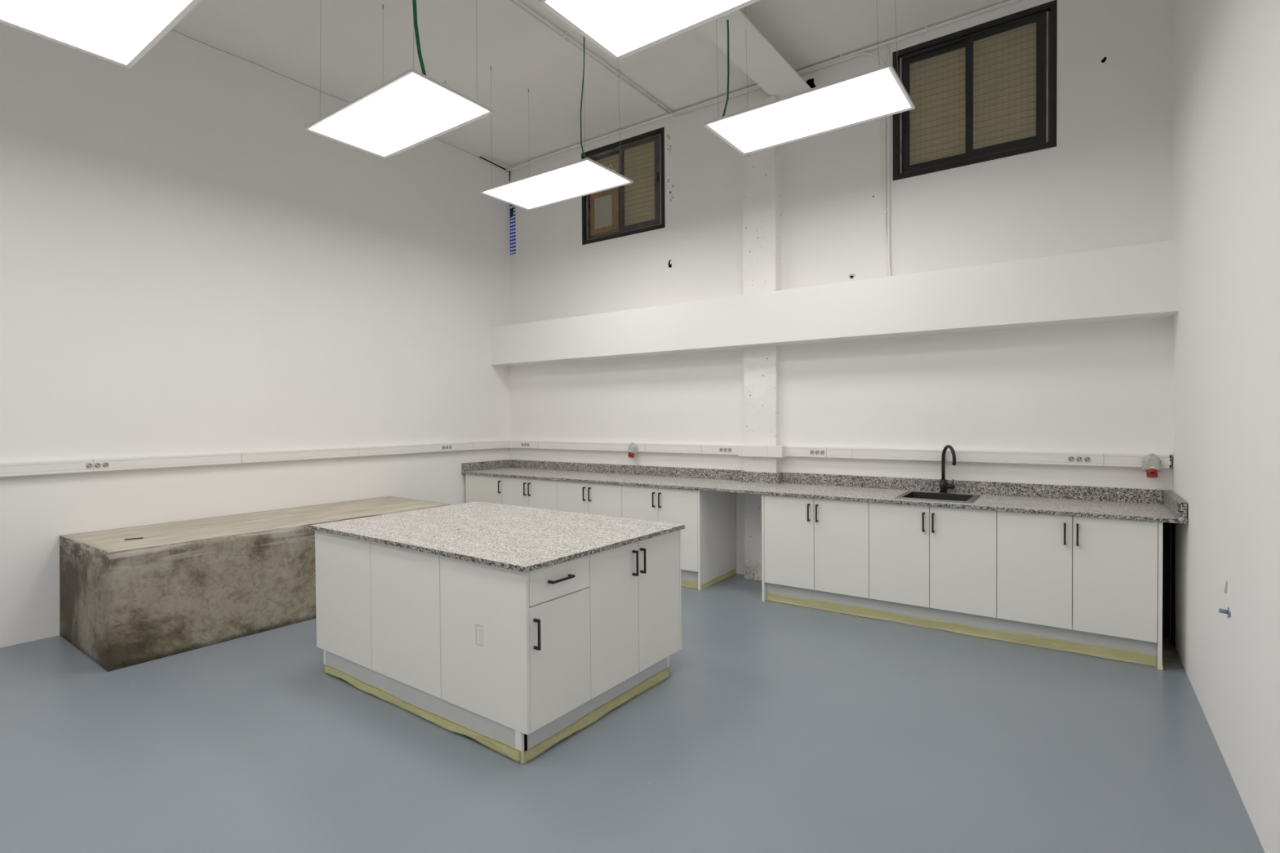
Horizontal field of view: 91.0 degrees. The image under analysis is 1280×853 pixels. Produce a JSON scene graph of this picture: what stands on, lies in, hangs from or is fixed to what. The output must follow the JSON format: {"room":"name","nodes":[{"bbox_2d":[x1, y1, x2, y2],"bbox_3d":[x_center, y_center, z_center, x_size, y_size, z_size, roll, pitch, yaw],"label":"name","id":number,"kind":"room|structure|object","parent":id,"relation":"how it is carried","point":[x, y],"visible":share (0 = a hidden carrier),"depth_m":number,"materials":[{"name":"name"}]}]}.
{"room":"laboratory","nodes":[
{"label":"laboratory","id":0,"kind":"room"},
{"bbox_2d":[0,22,511,648],"bbox_3d":[-3.881,-0.843,4.934,0.271,4.620,7.961,0,1,37],"label":"wall","id":1,"kind":"structure","parent":0,"point":[187,266],"depth_m":5.21,"materials":[{"name":"paint"}]},
{"bbox_2d":[0,440,508,477],"bbox_3d":[-3.788,0.277,4.824,0.058,0.097,7.243,0,1,37],"label":"cable trunking","id":2,"kind":"object","parent":1,"relation":"attached to","point":[116,464],"visible":1,"depth_m":5.21,"materials":[{"name":"white plastic"}]},
{"bbox_2d":[84,462,93,469],"bbox_3d":[-3.967,0.283,4.532,0.004,0.044,0.044,0,1,37],"label":"power socket","id":3,"kind":"object","parent":2,"relation":"attached to","point":[87,465],"visible":1,"depth_m":4.53,"materials":[{"name":"white plastic"}]},
{"bbox_2d":[93,462,101,468],"bbox_3d":[-3.940,0.282,4.569,0.004,0.044,0.044,0,1,37],"label":"power socket","id":4,"kind":"object","parent":2,"relation":"attached to","point":[97,464],"visible":1,"depth_m":4.57,"materials":[{"name":"white plastic"}]},
{"bbox_2d":[93,462,101,467],"bbox_3d":[-3.939,0.282,4.569,0.003,0.039,0.039,0,1,36],"label":"cup","id":5,"kind":"object","parent":4,"relation":"on","point":[96,464],"depth_m":4.57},
{"bbox_2d":[101,462,109,468],"bbox_3d":[-3.912,0.282,4.606,0.004,0.044,0.044,0,1,37],"label":"power socket","id":6,"kind":"object","parent":2,"relation":"attached to","point":[104,464],"visible":1,"depth_m":4.61,"materials":[{"name":"white plastic"}]},
{"bbox_2d":[461,459,509,471],"bbox_3d":[-1.824,0.464,7.505,0.019,0.096,0.724,0,1,37],"label":"backsplash","id":7,"kind":"structure","parent":1,"relation":"attached to","point":[473,466],"depth_m":7.47,"materials":[{"name":"stone"}]},
{"bbox_2d":[173,0,1008,166],"bbox_3d":[-1.273,-3.243,2.945,7.900,0.200,8.150,0,1,35],"label":"ceiling","id":8,"kind":"structure","parent":0,"point":[359,46],"depth_m":5.34,"materials":[{"name":"paint"}]},
{"bbox_2d":[0,0,201,68],"bbox_3d":[-2.544,-2.565,2.917,1.224,1.136,0.622,0,1,35],"label":"lamp","id":9,"kind":"object","parent":8,"relation":"hanging from","point":[121,33],"visible":1,"depth_m":3.12,"materials":[{"name":"white plastic"}]},
{"bbox_2d":[303,0,493,159],"bbox_3d":[-1.612,-2.591,4.160,1.243,1.137,0.622,0,1,35],"label":"lamp","id":10,"kind":"object","parent":8,"relation":"hanging from","point":[411,108],"visible":1,"depth_m":4.10,"materials":[{"name":"white plastic"}]},
{"bbox_2d":[309,73,488,156],"bbox_3d":[-1.615,-2.031,4.174,1.182,0.003,0.579,0,1,35],"label":"diffuser","id":11,"kind":"object","parent":10,"relation":"attached to","point":[407,111],"depth_m":4.12,"materials":[{"name":"white plastic"}]},
{"bbox_2d":[479,35,633,210],"bbox_3d":[-0.735,-2.615,5.396,1.222,1.140,0.617,0,1,35],"label":"lamp","id":12,"kind":"object","parent":8,"relation":"hanging from","point":[585,176],"visible":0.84,"depth_m":5.34,"materials":[{"name":"white plastic"}]},
{"bbox_2d":[483,160,629,208],"bbox_3d":[-0.730,-2.057,5.405,1.180,0.010,0.574,0,1,35],"label":"diffuser","id":13,"kind":"object","parent":12,"relation":"attached to","point":[577,179],"depth_m":5.36,"materials":[{"name":"white plastic"}]},
{"bbox_2d":[508,0,670,114],"bbox_3d":[-1.768,-3.135,3.585,0.041,0.022,7.032,0,1,36],"label":"cable conduit","id":14,"kind":"object","parent":8,"relation":"attached to","point":[510,1],"visible":1,"depth_m":5.32,"materials":[{"name":"paint"}]},
{"bbox_2d":[512,0,673,114],"bbox_3d":[-1.730,-3.129,3.558,0.065,0.034,7.032,0,1,36],"label":"cable conduit","id":15,"kind":"object","parent":8,"relation":"attached to","point":[564,34],"visible":1,"depth_m":5.31,"materials":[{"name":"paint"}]},
{"bbox_2d":[538,0,760,61],"bbox_3d":[0.186,-2.585,2.875,1.223,1.136,0.619,0,1,35],"label":"lamp","id":16,"kind":"object","parent":8,"relation":"hanging from","point":[621,28],"visible":1,"depth_m":3.12,"materials":[{"name":"white plastic"}]},
{"bbox_2d":[702,0,915,155],"bbox_3d":[1.081,-2.612,4.161,1.259,1.137,0.619,0,1,35],"label":"lamp","id":17,"kind":"object","parent":8,"relation":"hanging from","point":[879,92],"visible":0.85,"depth_m":4.11,"materials":[{"name":"white plastic"}]},
{"bbox_2d":[707,68,911,152],"bbox_3d":[1.100,-2.052,4.160,1.181,0.003,0.577,0,1,35],"label":"diffuser","id":18,"kind":"object","parent":17,"relation":"attached to","point":[873,94],"depth_m":4.11,"materials":[{"name":"white plastic"}]},
{"bbox_2d":[0,573,1265,852],"bbox_3d":[-1.237,1.534,3.018,7.900,0.124,8.150,0,1,35],"label":"floor","id":19,"kind":"structure","parent":0,"point":[774,726],"depth_m":2.79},
{"bbox_2d":[59,496,450,671],"bbox_3d":[-2.895,1.098,5.136,1.197,0.716,2.585,0,1,35],"label":"concrete bench","id":20,"kind":"object","parent":19,"relation":"on","point":[184,586],"visible":0.69,"depth_m":4.28,"materials":[{"name":"beige concrete"}]},
{"bbox_2d":[124,537,142,540],"bbox_3d":[-3.428,0.760,4.262,0.099,0.008,0.010,-1,1,-31],"label":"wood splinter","id":21,"kind":"object","parent":20,"relation":"on","point":[140,537],"visible":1,"depth_m":4.26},
{"bbox_2d":[315,530,372,669],"bbox_3d":[-1.346,0.963,4.110,0.630,0.713,1.249,0,1,35],"label":"base cabinet","id":22,"kind":"object","parent":19,"relation":"on","point":[342,563],"visible":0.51,"depth_m":3.60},
{"bbox_2d":[309,501,684,572],"bbox_3d":[-0.860,0.596,3.736,1.888,0.024,1.314,0,1,35],"label":"countertop","id":23,"kind":"structure","parent":22,"relation":"on","point":[522,539],"depth_m":3.51,"materials":[{"name":"stone"}]},
{"bbox_2d":[370,541,441,698],"bbox_3d":[-0.856,0.965,3.750,0.639,0.713,1.249,0,1,35],"label":"base cabinet","id":24,"kind":"object","parent":19,"relation":"on","point":[405,583],"visible":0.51,"depth_m":3.24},
{"bbox_2d":[323,664,520,764],"bbox_3d":[-1.204,1.443,3.247,1.696,0.057,0.011,0,1,36],"label":"tape","id":25,"kind":"object","parent":19,"relation":"attached to","point":[506,750],"visible":1,"depth_m":3.13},
{"bbox_2d":[324,649,669,764],"bbox_3d":[-0.858,1.393,3.707,1.736,0.140,1.186,0,1,35],"label":"plinth","id":26,"kind":"object","parent":19,"relation":"on","point":[468,719],"visible":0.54,"depth_m":3.12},
{"bbox_2d":[440,555,591,734],"bbox_3d":[-0.595,0.974,3.051,0.641,0.713,0.432,0,1,35],"label":"base cabinet","id":27,"kind":"object","parent":19,"relation":"on","point":[515,645],"visible":0.9,"depth_m":2.87,"materials":[{"name":"white laminate"}]},
{"bbox_2d":[524,666,670,764],"bbox_3d":[-0.165,1.433,3.201,0.011,0.061,1.141,0,1,37],"label":"tape","id":28,"kind":"object","parent":19,"relation":"attached to","point":[593,716],"visible":1,"depth_m":3.13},
{"bbox_2d":[587,529,681,699],"bbox_3d":[-0.224,0.963,3.547,0.626,0.713,0.829,0,1,35],"label":"base cabinet","id":29,"kind":"object","parent":19,"relation":"on","point":[635,588],"visible":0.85,"depth_m":3.33,"materials":[{"name":"white laminate"}]},
{"bbox_2d":[622,484,735,590],"bbox_3d":[0.363,0.982,5.977,0.841,0.875,0.724,0,1,35],"label":"base cabinet","id":30,"kind":"object","parent":19,"relation":"on","point":[708,538],"visible":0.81,"depth_m":5.67,"materials":[{"name":"white laminate"}]},
{"bbox_2d":[700,568,735,590],"bbox_3d":[0.723,1.391,5.751,0.008,0.054,0.680,0,1,35],"label":"tape","id":31,"kind":"object","parent":30,"relation":"attached to","point":[731,572],"visible":1,"depth_m":5.75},
{"bbox_2d":[680,569,697,586],"bbox_3d":[-0.717,1.344,6.396,3.050,0.153,0.016,0,1,35],"label":"board","id":32,"kind":"object","parent":19,"relation":"on","point":[691,575],"visible":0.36,"depth_m":5.58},
{"bbox_2d":[465,474,502,503],"bbox_3d":[-1.572,0.897,7.313,0.598,0.718,0.706,0,1,35],"label":"base cabinet","id":33,"kind":"object","parent":32,"relation":"on","point":[482,488],"visible":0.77,"depth_m":7.04,"materials":[{"name":"white laminate"}]},
{"bbox_2d":[502,476,557,510],"bbox_3d":[-0.994,0.899,6.910,0.808,0.718,0.706,0,1,35],"label":"base cabinet","id":34,"kind":"object","parent":32,"relation":"on","point":[518,491],"visible":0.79,"depth_m":6.62,"materials":[{"name":"white laminate"}]},
{"bbox_2d":[556,480,622,517],"bbox_3d":[-0.325,0.901,6.444,0.818,0.718,0.706,0,1,35],"label":"base cabinet","id":35,"kind":"object","parent":32,"relation":"on","point":[598,499],"visible":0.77,"depth_m":6.16,"materials":[{"name":"white laminate"}]},
{"bbox_2d":[680,579,697,588],"bbox_3d":[0.045,1.393,5.848,1.166,0.059,0.009,0,1,35],"label":"tape","id":36,"kind":"object","parent":32,"relation":"attached to","point":[683,582],"visible":0.19,"depth_m":5.58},
{"bbox_2d":[761,494,869,601],"bbox_3d":[1.530,0.985,5.163,0.849,0.875,0.724,0,1,35],"label":"base cabinet","id":37,"kind":"object","parent":19,"relation":"on","point":[820,544],"visible":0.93,"depth_m":4.88,"materials":[{"name":"white laminate"}]},
{"bbox_2d":[461,459,1186,524],"bbox_3d":[0.747,0.484,5.704,6.319,0.120,0.738,0,1,35],"label":"countertop","id":38,"kind":"structure","parent":37,"relation":"on","point":[1115,503],"depth_m":5.06,"materials":[{"name":"stone"}]},
{"bbox_2d":[894,490,981,502],"bbox_3d":[2.214,0.606,4.675,0.512,0.178,0.470,0,1,35],"label":"sink","id":39,"kind":"object","parent":38,"relation":"in","point":[949,497],"visible":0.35,"depth_m":4.79,"materials":[{"name":"black metal"}]},
{"bbox_2d":[902,491,973,501],"bbox_3d":[2.214,0.606,4.675,0.428,0.177,0.386,0,1,35],"label":"basin","id":40,"kind":"object","parent":39,"relation":"in","point":[917,495],"depth_m":4.83,"materials":[{"name":"black metal"}]},
{"bbox_2d":[938,444,955,493],"bbox_3d":[2.398,0.331,4.837,0.104,0.380,0.238,0,1,-2],"label":"tap","id":41,"kind":"object","parent":38,"relation":"on","point":[944,486],"visible":0.99,"depth_m":4.90,"materials":[{"name":"black metal"}]},
{"bbox_2d":[766,582,1156,666],"bbox_3d":[2.061,1.353,4.460,2.483,0.153,0.016,0,1,35],"label":"board","id":42,"kind":"object","parent":19,"relation":"on","point":[985,622],"visible":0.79,"depth_m":4.29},
{"bbox_2d":[869,502,996,617],"bbox_3d":[2.212,0.909,4.676,0.822,0.718,0.706,0,1,35],"label":"base cabinet","id":43,"kind":"object","parent":42,"relation":"on","point":[931,557],"visible":0.97,"depth_m":4.40,"materials":[{"name":"white laminate"}]},
{"bbox_2d":[766,592,1156,666],"bbox_3d":[2.053,1.391,4.449,2.478,0.074,0.008,0,1,35],"label":"tape","id":44,"kind":"object","parent":42,"relation":"attached to","point":[1106,652],"visible":1,"depth_m":4.28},
{"bbox_2d":[996,511,1163,670],"bbox_3d":[2.905,0.989,4.205,0.850,0.875,0.724,0,1,35],"label":"base cabinet","id":45,"kind":"object","parent":19,"relation":"on","point":[1100,575],"visible":0.94,"depth_m":3.91,"materials":[{"name":"white laminate"}]},
{"bbox_2d":[1157,662,1162,670],"bbox_3d":[3.096,1.402,3.753,0.026,0.056,0.124,0,1,35],"label":"tape","id":46,"kind":"object","parent":45,"relation":"attached to","point":[1159,666],"visible":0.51,"depth_m":3.70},
{"bbox_2d":[697,8,815,98],"bbox_3d":[-0.872,-3.023,2.610,0.370,0.235,7.666,0,1,37],"label":"beam","id":47,"kind":"structure","parent":0,"point":[765,65],"depth_m":5.04,"materials":[{"name":"paint"}]},
{"bbox_2d":[742,95,781,581],"bbox_3d":[1.127,-0.780,5.821,0.325,4.390,0.171,0,1,35],"label":"column","id":48,"kind":"structure","parent":0,"point":[762,170],"depth_m":5.77,"materials":[{"name":"paint"}]},
{"bbox_2d":[739,471,744,481],"bbox_3d":[0.976,0.467,5.923,0.019,0.096,0.116,0,1,35],"label":"backsplash","id":49,"kind":"structure","parent":48,"relation":"attached to","point":[740,473],"depth_m":5.88,"materials":[{"name":"stone"}]},
{"bbox_2d":[742,471,778,484],"bbox_3d":[1.103,0.468,5.775,0.357,0.096,0.019,0,1,35],"label":"backsplash","id":50,"kind":"structure","parent":48,"relation":"attached to","point":[748,477],"depth_m":5.76,"materials":[{"name":"stone"}]},
{"bbox_2d":[737,444,786,457],"bbox_3d":[1.129,0.224,5.792,0.432,0.105,0.149,0,1,35],"label":"cable trunking","id":51,"kind":"object","parent":48,"relation":"attached to","point":[752,451],"visible":0.94,"depth_m":5.72,"materials":[{"name":"white plastic"}]},
{"bbox_2d":[778,471,782,484],"bbox_3d":[1.275,0.467,5.727,0.020,0.096,0.096,0,1,35],"label":"backsplash","id":52,"kind":"structure","parent":48,"relation":"attached to","point":[780,481],"depth_m":5.72,"materials":[{"name":"stone"}]},
{"bbox_2d":[490,239,1179,366],"bbox_3d":[0.888,-0.960,5.886,6.335,0.449,0.331,0,1,35],"label":"beam","id":53,"kind":"structure","parent":0,"point":[1140,281],"depth_m":4.96,"materials":[{"name":"paint"}]},
{"bbox_2d":[508,0,1173,638],"bbox_3d":[1.047,-0.898,6.110,6.800,4.620,0.324,0,1,35],"label":"wall","id":54,"kind":"structure","parent":0,"point":[1106,182],"depth_m":5.17,"materials":[{"name":"paint"}]},
{"bbox_2d":[509,204,515,254],"bbox_3d":[-1.571,-2.462,7.767,0.094,0.665,0.007,0,1,35],"label":"strip","id":55,"kind":"object","parent":54,"relation":"attached to","point":[512,207],"visible":0.82,"depth_m":7.76,"materials":[{"name":"blue plastic"}]},
{"bbox_2d":[581,126,665,244],"bbox_3d":[-0.131,-2.575,6.915,1.111,1.033,0.254,0,1,35],"label":"window","id":56,"kind":"structure","parent":54,"relation":"in","point":[637,206],"depth_m":6.86,"materials":[{"name":"black metal"}]},
{"bbox_2d":[591,141,654,236],"bbox_3d":[-0.123,-2.581,6.927,1.109,1.023,0.018,0,1,35],"label":"roller shutter","id":57,"kind":"object","parent":56,"relation":"attached to","point":[652,144],"depth_m":6.85,"materials":[{"name":"paint"}]},
{"bbox_2d":[508,440,737,455],"bbox_3d":[-0.329,0.219,6.863,3.186,0.102,0.060,0,1,35],"label":"cable trunking","id":58,"kind":"object","parent":54,"relation":"attached to","point":[684,448],"visible":0.91,"depth_m":6.71,"materials":[{"name":"white plastic"}]},
{"bbox_2d":[627,442,637,457],"bbox_3d":[-0.089,0.251,6.609,0.104,0.163,0.084,0,1,35],"label":"socket","id":59,"kind":"object","parent":58,"relation":"attached to","point":[633,448],"visible":1,"depth_m":6.59,"materials":[{"name":"grey plastic"}]},
{"bbox_2d":[628,452,634,457],"bbox_3d":[-0.090,0.295,6.608,0.060,0.076,0.077,0,1,35],"label":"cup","id":60,"kind":"object","parent":59,"relation":"on","point":[631,455],"depth_m":6.58,"materials":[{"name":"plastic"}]},
{"bbox_2d":[719,447,723,452],"bbox_3d":[0.781,0.224,6.054,0.044,0.044,0.004,0,1,35],"label":"power socket","id":61,"kind":"object","parent":58,"relation":"attached to","point":[721,449],"visible":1,"depth_m":6.05,"materials":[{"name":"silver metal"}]},
{"bbox_2d":[723,447,727,452],"bbox_3d":[0.818,0.224,6.028,0.044,0.044,0.004,0,1,35],"label":"power socket","id":62,"kind":"object","parent":58,"relation":"attached to","point":[725,449],"visible":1,"depth_m":6.03,"materials":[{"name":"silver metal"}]},
{"bbox_2d":[727,447,732,452],"bbox_3d":[0.856,0.224,6.002,0.044,0.044,0.004,0,1,35],"label":"power socket","id":63,"kind":"object","parent":58,"relation":"attached to","point":[729,449],"visible":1,"depth_m":6.00,"materials":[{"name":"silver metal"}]},
{"bbox_2d":[509,459,744,480],"bbox_3d":[-0.306,0.462,6.875,3.171,0.096,0.019,0,1,35],"label":"backsplash","id":64,"kind":"structure","parent":54,"relation":"attached to","point":[710,473],"depth_m":6.71,"materials":[{"name":"stone"}]},
{"bbox_2d":[504,0,1021,172],"bbox_3d":[0.943,-3.161,5.954,6.304,0.081,0.082,0,1,35],"label":"cable conduit","id":65,"kind":"object","parent":54,"relation":"attached to","point":[926,29],"visible":0.92,"depth_m":5.54,"materials":[{"name":"paint"}]},
{"bbox_2d":[673,52,888,276],"bbox_3d":[1.207,-2.181,5.816,2.092,1.981,0.028,0,1,35],"label":"cable conduit","id":66,"kind":"object","parent":54,"relation":"attached to","point":[885,211],"visible":0.65,"depth_m":5.25,"materials":[{"name":"paint"}]},
{"bbox_2d":[882,44,891,276],"bbox_3d":[2.053,-2.187,5.226,0.106,2.008,0.028,0,1,35],"label":"cable conduit","id":67,"kind":"object","parent":54,"relation":"attached to","point":[888,209],"visible":0.6,"depth_m":5.21,"materials":[{"name":"paint"}]},
{"bbox_2d":[782,472,1163,504],"bbox_3d":[2.407,0.470,4.985,2.684,0.096,0.019,0,1,35],"label":"backsplash","id":68,"kind":"structure","parent":54,"relation":"attached to","point":[1042,491],"depth_m":4.78,"materials":[{"name":"stone"}]},
{"bbox_2d":[892,0,1057,180],"bbox_3d":[2.630,-2.566,4.991,1.133,1.055,0.254,0,1,35],"label":"window","id":69,"kind":"structure","parent":54,"relation":"in","point":[986,91],"depth_m":4.93,"materials":[{"name":"grey metal"}]},
{"bbox_2d":[910,22,1035,164],"bbox_3d":[2.638,-2.565,5.002,1.131,1.033,0.018,0,1,35],"label":"roller shutter","id":70,"kind":"object","parent":69,"relation":"attached to","point":[1031,29],"depth_m":4.97,"materials":[{"name":"paint"}]},
{"bbox_2d":[786,445,1171,468],"bbox_3d":[2.428,0.228,4.942,2.672,0.097,0.059,0,1,35],"label":"cable trunking","id":71,"kind":"object","parent":54,"relation":"attached to","point":[996,456],"visible":1,"depth_m":4.77,"materials":[{"name":"white plastic"}]},
{"bbox_2d":[809,449,814,454],"bbox_3d":[1.516,0.226,5.541,0.044,0.044,0.004,0,1,35],"label":"power socket","id":72,"kind":"object","parent":71,"relation":"attached to","point":[811,451],"visible":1,"depth_m":5.54,"materials":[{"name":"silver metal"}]},
{"bbox_2d":[814,449,819,454],"bbox_3d":[1.554,0.226,5.515,0.044,0.044,0.004,0,1,35],"label":"power socket","id":73,"kind":"object","parent":71,"relation":"attached to","point":[816,451],"visible":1,"depth_m":5.52,"materials":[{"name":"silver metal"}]},
{"bbox_2d":[819,449,825,454],"bbox_3d":[1.592,0.227,5.489,0.044,0.044,0.004,0,1,35],"label":"power socket","id":74,"kind":"object","parent":71,"relation":"attached to","point":[821,451],"visible":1,"depth_m":5.49,"materials":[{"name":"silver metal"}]},
{"bbox_2d":[1067,455,1075,462],"bbox_3d":[3.061,0.231,4.465,0.044,0.044,0.004,0,1,35],"label":"power socket","id":75,"kind":"object","parent":71,"relation":"attached to","point":[1070,459],"visible":1,"depth_m":4.46,"materials":[{"name":"white plastic"}]},
{"bbox_2d":[1075,456,1083,462],"bbox_3d":[3.098,0.231,4.439,0.044,0.044,0.004,0,1,35],"label":"power socket","id":76,"kind":"object","parent":71,"relation":"attached to","point":[1077,459],"visible":1,"depth_m":4.44,"materials":[{"name":"white plastic"}]},
{"bbox_2d":[1083,456,1091,462],"bbox_3d":[3.136,0.231,4.412,0.044,0.044,0.004,0,1,35],"label":"power socket","id":77,"kind":"object","parent":71,"relation":"attached to","point":[1086,459],"visible":1,"depth_m":4.41,"materials":[{"name":"white plastic"}]},
{"bbox_2d":[1084,457,1090,462],"bbox_3d":[3.136,0.231,4.412,0.039,0.039,0.003,0,1,35],"label":"cup","id":78,"kind":"object","parent":77,"relation":"on","point":[1086,459],"depth_m":4.41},
{"bbox_2d":[1142,453,1161,478],"bbox_3d":[3.400,0.262,4.178,0.104,0.163,0.084,0,1,35],"label":"socket","id":79,"kind":"object","parent":71,"relation":"attached to","point":[1151,463],"visible":1,"depth_m":4.16,"materials":[{"name":"grey plastic"}]},
{"bbox_2d":[1146,468,1158,478],"bbox_3d":[3.399,0.305,4.176,0.060,0.076,0.077,0,1,35],"label":"plug","id":80,"kind":"object","parent":79,"relation":"on","point":[1150,473],"depth_m":4.16,"materials":[{"name":"plastic"}]},
{"bbox_2d":[1170,0,1279,852],"bbox_3d":[1.586,-0.827,1.123,0.257,4.620,7.952,0,1,35],"label":"wall","id":81,"kind":"structure","parent":0,"point":[1226,209],"depth_m":2.65,"materials":[{"name":"paint"}]},
{"bbox_2d":[1163,489,1186,519],"bbox_3d":[3.327,0.479,3.919,0.043,0.096,0.715,0,1,35],"label":"backsplash","id":82,"kind":"structure","parent":81,"relation":"attached to","point":[1175,504],"depth_m":3.76,"materials":[{"name":"stone"}]},
{"bbox_2d":[1218,607,1231,618],"bbox_3d":[2.478,0.791,2.664,0.036,0.045,0.052,0,1,35],"label":"plug","id":83,"kind":"object","parent":81,"relation":"in","point":[1220,611],"visible":0.98,"depth_m":2.67,"materials":[{"name":"blue plastic"}]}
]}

